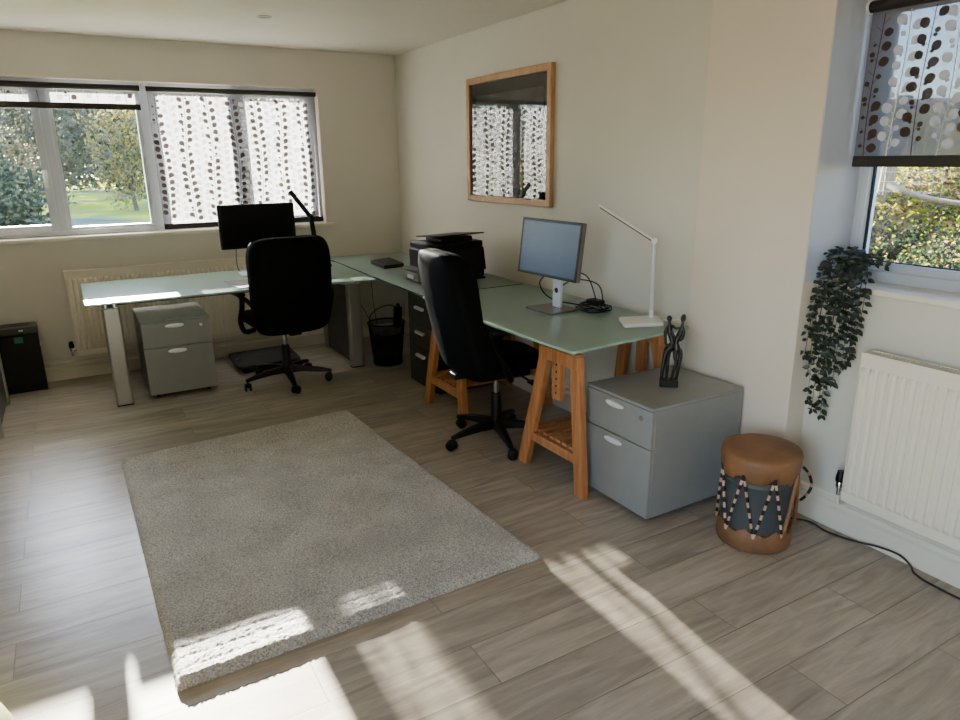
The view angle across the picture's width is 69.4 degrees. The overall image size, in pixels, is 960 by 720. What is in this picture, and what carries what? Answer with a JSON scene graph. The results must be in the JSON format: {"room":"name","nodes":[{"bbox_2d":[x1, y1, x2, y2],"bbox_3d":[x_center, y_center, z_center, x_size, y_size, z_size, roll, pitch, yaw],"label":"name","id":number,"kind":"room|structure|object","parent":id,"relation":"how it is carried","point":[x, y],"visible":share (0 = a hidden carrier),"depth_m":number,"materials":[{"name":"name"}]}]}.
{"room":"home office","nodes":[
{"label":"home office","id":0,"kind":"room"},
{"bbox_2d":[0,29,404,361],"bbox_3d":[-2.275,-1.132,5.214,4.550,2.320,0.170,-10,19,-29],"label":"wall","id":1,"kind":"structure","parent":0,"point":[357,91],"depth_m":5.18,"materials":[{"name":"paint"}]},
{"bbox_2d":[63,257,258,361],"bbox_3d":[-2.209,-0.422,5.286,1.677,0.659,0.107,-10,19,-29],"label":"radiator","id":2,"kind":"object","parent":1,"relation":"attached to","point":[223,310],"visible":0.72,"depth_m":5.05,"materials":[{"name":"metal"}]},
{"bbox_2d":[64,257,244,272],"bbox_3d":[-2.185,-0.722,5.202,1.620,0.036,0.070,-10,19,-29],"label":"grille","id":3,"kind":"object","parent":2,"relation":"attached to","point":[221,262],"depth_m":5.12,"materials":[{"name":"metal"}]},
{"bbox_2d":[0,77,322,238],"bbox_3d":[-2.402,-1.473,5.061,2.505,1.053,0.115,-10,19,-29],"label":"window","id":4,"kind":"structure","parent":1,"relation":"in","point":[43,118],"depth_m":4.86,"materials":[{"name":"white plastic"}]},
{"bbox_2d":[0,80,140,109],"bbox_3d":[-2.916,-1.763,4.591,1.226,0.180,0.050,-10,19,-29],"label":"roller blind","id":5,"kind":"object","parent":4,"relation":"attached to","point":[13,94],"visible":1,"depth_m":4.67,"materials":[{"name":"fabric"}]},
{"bbox_2d":[143,83,323,229],"bbox_3d":[-1.827,-1.549,5.315,1.241,1.016,0.046,-10,19,-29],"label":"roller blind","id":6,"kind":"object","parent":4,"relation":"attached to","point":[213,147],"visible":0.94,"depth_m":5.27,"materials":[{"name":"fabric"}]},
{"bbox_2d":[0,74,326,222],"bbox_3d":[-2.375,-1.458,5.018,2.505,1.047,0.102,-10,19,-29],"label":"trim","id":7,"kind":"structure","parent":1,"relation":"attached to","point":[1,75],"depth_m":5.25,"materials":[{"name":"white paint"}]},
{"bbox_2d":[0,222,333,244],"bbox_3d":[-2.381,-0.952,5.186,2.605,0.026,0.195,-10,19,-29],"label":"trim","id":8,"kind":"structure","parent":1,"relation":"attached to","point":[317,224],"depth_m":4.97,"materials":[{"name":"white paint"}]},
{"bbox_2d":[44,315,404,381],"bbox_3d":[-2.340,-0.045,5.367,3.860,0.148,0.021,-10,19,-29],"label":"baseboard","id":9,"kind":"structure","parent":1,"relation":"attached to","point":[63,369],"depth_m":5.49,"materials":[{"name":"white paint"}]},
{"bbox_2d":[0,0,566,55],"bbox_3d":[-0.370,-1.450,1.713,4.550,0.200,8.100,-10,19,-29],"label":"ceiling","id":10,"kind":"structure","parent":0,"point":[376,27],"depth_m":4.17,"materials":[{"name":"paint"}]},
{"bbox_2d":[256,15,271,17],"bbox_3d":[-1.272,-2.022,4.085,0.090,0.003,0.090,-10,19,-29],"label":"recessed light","id":11,"kind":"object","parent":10,"relation":"in","point":[258,16],"visible":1,"depth_m":4.08,"materials":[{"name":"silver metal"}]},
{"bbox_2d":[0,332,959,719],"bbox_3d":[-0.344,0.932,2.403,4.550,0.120,8.100,-10,19,-29],"label":"floor","id":12,"kind":"structure","parent":0,"point":[621,614],"depth_m":2.41,"materials":[{"name":"brown wood"}]},
{"bbox_2d":[0,355,9,437],"bbox_3d":[-3.101,0.054,4.023,0.490,0.722,0.720,-10,19,-29],"label":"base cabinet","id":13,"kind":"object","parent":12,"relation":"on","point":[4,395],"visible":1,"depth_m":4.37,"materials":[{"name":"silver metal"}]},
{"bbox_2d":[0,702,14,719],"bbox_3d":[-1.382,0.990,1.667,0.454,0.200,0.454,-10,19,-29],"label":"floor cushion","id":14,"kind":"object","parent":12,"relation":"on","point":[5,714],"visible":1,"depth_m":1.79,"materials":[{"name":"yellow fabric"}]},
{"bbox_2d":[0,321,47,394],"bbox_3d":[-3.144,-0.014,4.745,0.277,0.452,0.187,-11,19,-31],"label":"paper shredder","id":15,"kind":"object","parent":12,"relation":"on","point":[21,354],"visible":0.95,"depth_m":4.68,"materials":[{"name":"black plastic"}]},
{"bbox_2d":[132,302,217,396],"bbox_3d":[-2.107,-0.077,4.791,0.420,0.525,0.555,-10,19,-29],"label":"drawer pedestal","id":16,"kind":"object","parent":12,"relation":"on","point":[176,351],"visible":1,"depth_m":4.58,"materials":[{"name":"silver metal"}]},
{"bbox_2d":[80,262,375,406],"bbox_3d":[-1.709,-0.204,4.845,1.777,0.730,1.132,-10,19,-29],"label":"glass desk","id":17,"kind":"object","parent":12,"relation":"on","point":[343,333],"visible":0.88,"depth_m":4.56,"materials":[{"name":"glass"}]},
{"bbox_2d":[223,279,248,288],"bbox_3d":[-1.448,-0.517,4.597,0.424,0.004,0.340,-10,19,-29],"label":"desk mat","id":18,"kind":"object","parent":17,"relation":"on","point":[243,283],"visible":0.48,"depth_m":4.54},
{"bbox_2d":[216,202,295,276],"bbox_3d":[-1.573,-0.862,4.924,0.526,0.487,0.212,-10,19,-29],"label":"monitor","id":19,"kind":"object","parent":17,"relation":"on","point":[239,225],"visible":0.77,"depth_m":4.85,"materials":[{"name":"black plastic"}]},
{"bbox_2d":[288,190,331,265],"bbox_3d":[-1.266,-0.979,5.167,0.260,0.571,0.140,-10,19,-29],"label":"desk lamp","id":20,"kind":"object","parent":17,"relation":"on","point":[292,194],"visible":0.45,"depth_m":5.16,"materials":[{"name":"black plastic"}]},
{"bbox_2d":[228,345,299,373],"bbox_3d":[-1.640,-0.004,5.279,0.470,0.103,0.318,-11,19,-32],"label":"footrest","id":21,"kind":"object","parent":12,"relation":"on","point":[245,361],"visible":0.72,"depth_m":5.23,"materials":[{"name":"black plastic"}]},
{"bbox_2d":[231,235,333,393],"bbox_3d":[-1.320,-0.337,4.704,0.654,1.056,0.765,-11,19,-32],"label":"office chair","id":22,"kind":"object","parent":12,"relation":"on","point":[291,292],"visible":0.98,"depth_m":4.34,"materials":[{"name":"black fabric"}]},
{"bbox_2d":[121,410,539,692],"bbox_3d":[-0.829,0.632,3.176,1.347,0.034,1.985,-10,19,-29],"label":"rug","id":23,"kind":"object","parent":12,"relation":"on","point":[262,544],"visible":1,"depth_m":2.80,"materials":[{"name":"grey carpet"}]},
{"bbox_2d":[367,317,404,365],"bbox_3d":[-0.711,-0.138,5.310,0.290,0.324,0.290,-10,19,-29],"label":"waste bin","id":24,"kind":"object","parent":12,"relation":"on","point":[387,340],"visible":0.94,"depth_m":5.22,"materials":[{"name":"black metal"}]},
{"bbox_2d":[375,323,392,325],"bbox_3d":[-0.712,-0.226,5.284,0.240,0.094,0.239,-10,19,-29],"label":"liner","id":25,"kind":"object","parent":24,"relation":"in","point":[384,324],"visible":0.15,"depth_m":5.33,"materials":[{"name":"black plastic"}]},
{"bbox_2d":[393,303,401,324],"bbox_3d":[-0.622,-0.337,5.223,0.064,0.187,0.050,-10,19,-29],"label":"power adapter","id":26,"kind":"object","parent":25,"relation":"on","point":[397,312],"visible":0.8,"depth_m":5.20,"materials":[{"name":"black plastic"}]},
{"bbox_2d":[369,305,393,321],"bbox_3d":[-0.732,-0.354,5.214,0.212,0.126,0.017,-2,16,-5],"label":"cable","id":27,"kind":"object","parent":26,"relation":"attached to","point":[384,305],"visible":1,"depth_m":5.20,"materials":[{"name":"black plastic"}]},
{"bbox_2d":[408,292,502,393],"bbox_3d":[-0.177,-0.191,4.765,0.546,0.718,0.400,-10,19,-29],"label":"drawer unit","id":28,"kind":"object","parent":12,"relation":"on","point":[420,328],"visible":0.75,"depth_m":4.67,"materials":[{"name":"grey metal"}]},
{"bbox_2d":[330,251,523,296],"bbox_3d":[-0.510,-0.661,5.088,0.747,0.012,1.965,-10,19,-29],"label":"countertop","id":29,"kind":"structure","parent":28,"relation":"on","point":[360,263],"depth_m":4.94,"materials":[{"name":"green glass"}]},
{"bbox_2d":[371,257,403,268],"bbox_3d":[-0.719,-0.742,5.303,0.187,0.028,0.426,-7,17,-22],"label":"router","id":30,"kind":"object","parent":29,"relation":"on","point":[385,263],"visible":0.93,"depth_m":5.22,"materials":[{"name":"black plastic"}]},
{"bbox_2d":[403,232,485,283],"bbox_3d":[-0.282,-0.711,4.676,0.502,0.309,0.567,-10,19,-29],"label":"printer","id":31,"kind":"object","parent":29,"relation":"on","point":[462,244],"visible":0.64,"depth_m":4.54,"materials":[{"name":"black plastic"}]},
{"bbox_2d":[403,265,418,270],"bbox_3d":[-0.406,-0.602,4.535,0.120,0.008,0.220,-10,19,-29],"label":"tray","id":32,"kind":"object","parent":31,"relation":"on","point":[412,267],"depth_m":4.55,"materials":[{"name":"grey plastic"}]},
{"bbox_2d":[403,269,420,281],"bbox_3d":[-0.409,-0.556,4.546,0.108,0.055,0.236,-10,19,-29],"label":"paper tray","id":33,"kind":"object","parent":31,"relation":"on","point":[413,275],"depth_m":4.51,"materials":[{"name":"plastic"}]},
{"bbox_2d":[416,232,483,236],"bbox_3d":[-0.197,-0.827,4.569,0.340,0.029,0.296,-15,21,-40],"label":"tray","id":34,"kind":"object","parent":31,"relation":"on","point":[453,234],"depth_m":4.53,"materials":[{"name":"black plastic"}]},
{"bbox_2d":[418,248,548,460],"bbox_3d":[0.033,-0.061,3.669,0.664,1.074,0.584,-8,18,-25],"label":"office chair","id":35,"kind":"object","parent":12,"relation":"on","point":[450,288],"visible":0.84,"depth_m":3.42,"materials":[{"name":"black leather"}]},
{"bbox_2d":[424,329,552,425],"bbox_3d":[0.039,-0.070,4.334,0.686,0.722,0.567,-10,19,-29],"label":"trestle","id":36,"kind":"object","parent":12,"relation":"on","point":[460,392],"visible":0.27,"depth_m":4.28,"materials":[{"name":"orange wood"}]},
{"bbox_2d":[518,335,665,500],"bbox_3d":[0.599,0.181,3.448,0.686,0.722,0.567,-10,19,-29],"label":"trestle","id":37,"kind":"object","parent":12,"relation":"on","point":[570,431],"visible":0.52,"depth_m":3.28,"materials":[{"name":"orange wood"}]},
{"bbox_2d":[423,284,688,353],"bbox_3d":[0.331,-0.253,3.635,0.781,0.012,1.449,-10,19,-29],"label":"desk top","id":38,"kind":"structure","parent":37,"relation":"on","point":[503,308],"depth_m":3.37,"materials":[{"name":"green glass"}]},
{"bbox_2d":[518,217,586,314],"bbox_3d":[0.379,-0.490,3.592,0.200,0.467,0.486,-11,19,-31],"label":"monitor","id":39,"kind":"object","parent":38,"relation":"on","point":[554,249],"visible":1,"depth_m":3.55,"materials":[{"name":"grey plastic"}]},
{"bbox_2d":[539,277,580,304],"bbox_3d":[0.424,-0.372,3.670,0.235,0.160,0.021,6,17,22],"label":"cable","id":40,"kind":"object","parent":39,"relation":"attached to","point":[542,277],"visible":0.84,"depth_m":3.69,"materials":[{"name":"black plastic"}]},
{"bbox_2d":[563,279,603,307],"bbox_3d":[0.526,-0.348,3.573,0.237,0.142,0.029,9,19,30],"label":"cable","id":41,"kind":"object","parent":39,"relation":"attached to","point":[580,279],"visible":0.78,"depth_m":3.52,"materials":[{"name":"black plastic"}]},
{"bbox_2d":[581,273,596,299],"bbox_3d":[0.510,-0.376,3.617,0.224,0.171,0.019,8,18,26],"label":"cable","id":42,"kind":"object","parent":39,"relation":"attached to","point":[581,273],"visible":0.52,"depth_m":3.58,"materials":[{"name":"black plastic"}]},
{"bbox_2d":[575,301,611,312],"bbox_3d":[0.594,-0.279,3.626,0.142,0.039,0.238,-10,19,-29],"label":"coiled cables","id":43,"kind":"object","parent":38,"relation":"on","point":[585,308],"visible":0.89,"depth_m":3.58,"materials":[{"name":"black plastic"}]},
{"bbox_2d":[586,298,604,305],"bbox_3d":[0.602,-0.303,3.614,0.060,0.026,0.085,-10,19,-29],"label":"power adapter","id":44,"kind":"object","parent":43,"relation":"on","point":[592,301],"visible":0.97,"depth_m":3.59,"materials":[{"name":"black plastic"}]},
{"bbox_2d":[598,204,663,327],"bbox_3d":[0.716,-0.444,3.258,0.319,0.557,0.190,-1,16,-2],"label":"desk lamp","id":45,"kind":"object","parent":38,"relation":"on","point":[652,320],"visible":1,"depth_m":3.28,"materials":[{"name":"white plastic"}]},
{"bbox_2d":[661,319,684,367],"bbox_3d":[0.935,0.016,3.419,0.134,0.446,0.014,1,16,7],"label":"cable","id":46,"kind":"object","parent":45,"relation":"attached to","point":[661,319],"visible":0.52,"depth_m":3.38,"materials":[{"name":"white plastic"}]},
{"bbox_2d":[586,365,742,518],"bbox_3d":[0.816,0.364,3.159,0.555,0.525,0.420,-10,19,-29],"label":"drawer pedestal","id":47,"kind":"object","parent":12,"relation":"on","point":[654,450],"visible":0.96,"depth_m":2.99,"materials":[{"name":"silver metal"}]},
{"bbox_2d":[659,314,685,387],"bbox_3d":[0.843,-0.043,3.032,0.097,0.326,0.060,3,16,11],"label":"sculpture","id":48,"kind":"object","parent":47,"relation":"on","point":[674,346],"visible":1,"depth_m":3.02,"materials":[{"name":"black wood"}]},
{"bbox_2d":[715,433,812,554],"bbox_3d":[1.125,0.531,2.784,0.326,0.407,0.304,11,20,36],"label":"drum","id":49,"kind":"object","parent":12,"relation":"on","point":[759,480],"visible":1,"depth_m":2.69,"materials":[{"name":"leather"}]},
{"bbox_2d":[791,517,959,599],"bbox_3d":[1.622,0.782,2.572,0.077,0.033,1.064,-11,19,-31],"label":"cable","id":50,"kind":"object","parent":12,"relation":"on","point":[815,524],"visible":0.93,"depth_m":2.69,"materials":[{"name":"black plastic"}]},
{"bbox_2d":[394,0,959,495],"bbox_3d":[1.341,-0.512,2.936,0.354,2.327,7.560,-10,19,-29],"label":"wall","id":51,"kind":"structure","parent":0,"point":[697,124],"depth_m":3.19,"materials":[{"name":"paint"}]},
{"bbox_2d":[466,62,555,206],"bbox_3d":[0.169,-1.409,4.423,0.030,0.804,0.988,-10,19,-29],"label":"mirror","id":52,"kind":"object","parent":51,"relation":"attached to","point":[510,115],"visible":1,"depth_m":4.37,"materials":[{"name":"clear mirror"}]},
{"bbox_2d":[404,315,959,588],"bbox_3d":[1.238,0.551,3.175,0.131,0.148,7.560,-10,19,-29],"label":"baseboard","id":53,"kind":"structure","parent":51,"relation":"attached to","point":[941,561],"depth_m":2.74,"materials":[{"name":"white paint"}]},
{"bbox_2d":[804,0,876,281],"bbox_3d":[1.391,-0.828,2.664,0.263,1.042,0.002,-10,19,-29],"label":"trim","id":54,"kind":"structure","parent":51,"relation":"attached to","point":[836,178],"depth_m":2.65,"materials":[{"name":"white paint"}]},
{"bbox_2d":[800,245,900,420],"bbox_3d":[1.443,-0.100,2.760,0.199,0.724,0.271,-10,19,-29],"label":"trailing plant","id":55,"kind":"object","parent":51,"relation":"hanging from","point":[852,265],"visible":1,"depth_m":2.70,"materials":[{"name":"green plant"}]},
{"bbox_2d":[817,278,959,308],"bbox_3d":[1.820,-0.164,2.275,0.263,0.025,1.395,-10,19,-29],"label":"windowsill","id":56,"kind":"structure","parent":51,"relation":"attached to","point":[882,289],"depth_m":2.52,"materials":[{"name":"white paint"}]},
{"bbox_2d":[835,350,959,550],"bbox_3d":[1.773,0.423,2.201,0.107,0.662,1.307,-10,19,-29],"label":"radiator","id":57,"kind":"object","parent":51,"relation":"attached to","point":[902,464],"visible":1,"depth_m":2.49,"materials":[{"name":"metal"}]},
{"bbox_2d":[862,350,959,377],"bbox_3d":[1.772,0.131,2.088,0.070,0.036,1.250,-10,19,-29],"label":"grille","id":58,"kind":"object","parent":57,"relation":"attached to","point":[906,367],"depth_m":2.47,"materials":[{"name":"metal"}]},
{"bbox_2d":[849,167,959,292],"bbox_3d":[1.881,-0.695,2.186,0.105,1.048,1.355,-10,19,-29],"label":"window","id":59,"kind":"structure","parent":51,"relation":"in","point":[915,275],"depth_m":2.72,"materials":[{"name":"white plastic"}]},
{"bbox_2d":[852,0,959,166],"bbox_3d":[1.785,-0.888,2.076,0.052,0.600,1.346,-10,19,-29],"label":"roller blind","id":60,"kind":"object","parent":51,"relation":"attached to","point":[909,116],"visible":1,"depth_m":2.48,"materials":[{"name":"fabric"}]},
{"label":"outside","id":61,"kind":"structure","parent":0,"visible":0},
{"bbox_2d":[868,167,959,268],"bbox_3d":[2.049,-1.654,6.802,4.500,1.527,14.000,-10,19,-29],"label":"bank","id":62,"kind":"object","parent":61,"point":[894,217],"depth_m":3.65,"materials":[{"name":"green plant"}]},
{"bbox_2d":[875,167,945,206],"bbox_3d":[2.285,-0.938,3.691,0.072,0.902,0.372,-10,19,-29],"label":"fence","id":63,"kind":"object","parent":62,"relation":"on","point":[888,174],"visible":0.2,"depth_m":3.77,"materials":[{"name":"metal"}]},
{"bbox_2d":[868,167,959,268],"bbox_3d":[2.529,-0.798,3.723,1.926,1.426,2.425,-10,19,-29],"label":"ivy","id":64,"kind":"object","parent":62,"relation":"on","point":[946,238],"visible":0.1,"depth_m":3.59,"materials":[{"name":"green plant"}]},
{"bbox_2d":[886,181,959,205],"bbox_3d":[2.378,-0.814,3.449,0.050,0.131,0.709,-11,19,-31],"label":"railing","id":65,"kind":"object","parent":62,"relation":"on","point":[890,185],"visible":1,"depth_m":3.58,"materials":[{"name":"white metal"}]},
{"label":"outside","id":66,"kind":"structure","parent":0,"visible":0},
{"bbox_2d":[2,180,150,226],"bbox_3d":[-17.787,-10.729,43.980,105.000,0.001,83.950,-10,19,-29],"label":"lawn","id":67,"kind":"structure","parent":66,"point":[93,207],"depth_m":27.34,"materials":[{"name":"green plant"}]},
{"bbox_2d":[0,154,50,226],"bbox_3d":[-12.207,-3.713,16.837,3.545,2.904,2.848,-10,19,-29],"label":"shrub","id":68,"kind":"object","parent":67,"relation":"on","point":[14,211],"visible":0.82,"depth_m":16.88,"materials":[{"name":"green plant"}]},
{"bbox_2d":[0,107,112,205],"bbox_3d":[-18.549,-10.371,29.284,6.656,8.485,4.711,-10,19,-29],"label":"tree","id":69,"kind":"object","parent":67,"relation":"on","point":[71,129],"visible":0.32,"depth_m":29.12,"materials":[{"name":"green plant"}]},
{"bbox_2d":[0,107,144,191],"bbox_3d":[-26.155,-15.014,47.327,37.716,8.400,3.235,-10,19,-29],"label":"hedge","id":70,"kind":"object","parent":67,"relation":"on","point":[84,183],"visible":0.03,"depth_m":46.80,"materials":[{"name":"green plant"}]},
{"bbox_2d":[57,109,143,195],"bbox_3d":[-19.567,-13.011,37.556,7.345,8.197,4.779,-10,19,-29],"label":"tree","id":71,"kind":"object","parent":67,"relation":"on","point":[113,119],"visible":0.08,"depth_m":36.78,"materials":[{"name":"green plant"}]},
{"bbox_2d":[72,109,147,210],"bbox_3d":[-13.144,-7.872,26.052,3.554,4.844,2.905,-10,19,-29],"label":"tree","id":72,"kind":"object","parent":67,"relation":"on","point":[129,175],"visible":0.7,"depth_m":25.48,"materials":[{"name":"green plant"}]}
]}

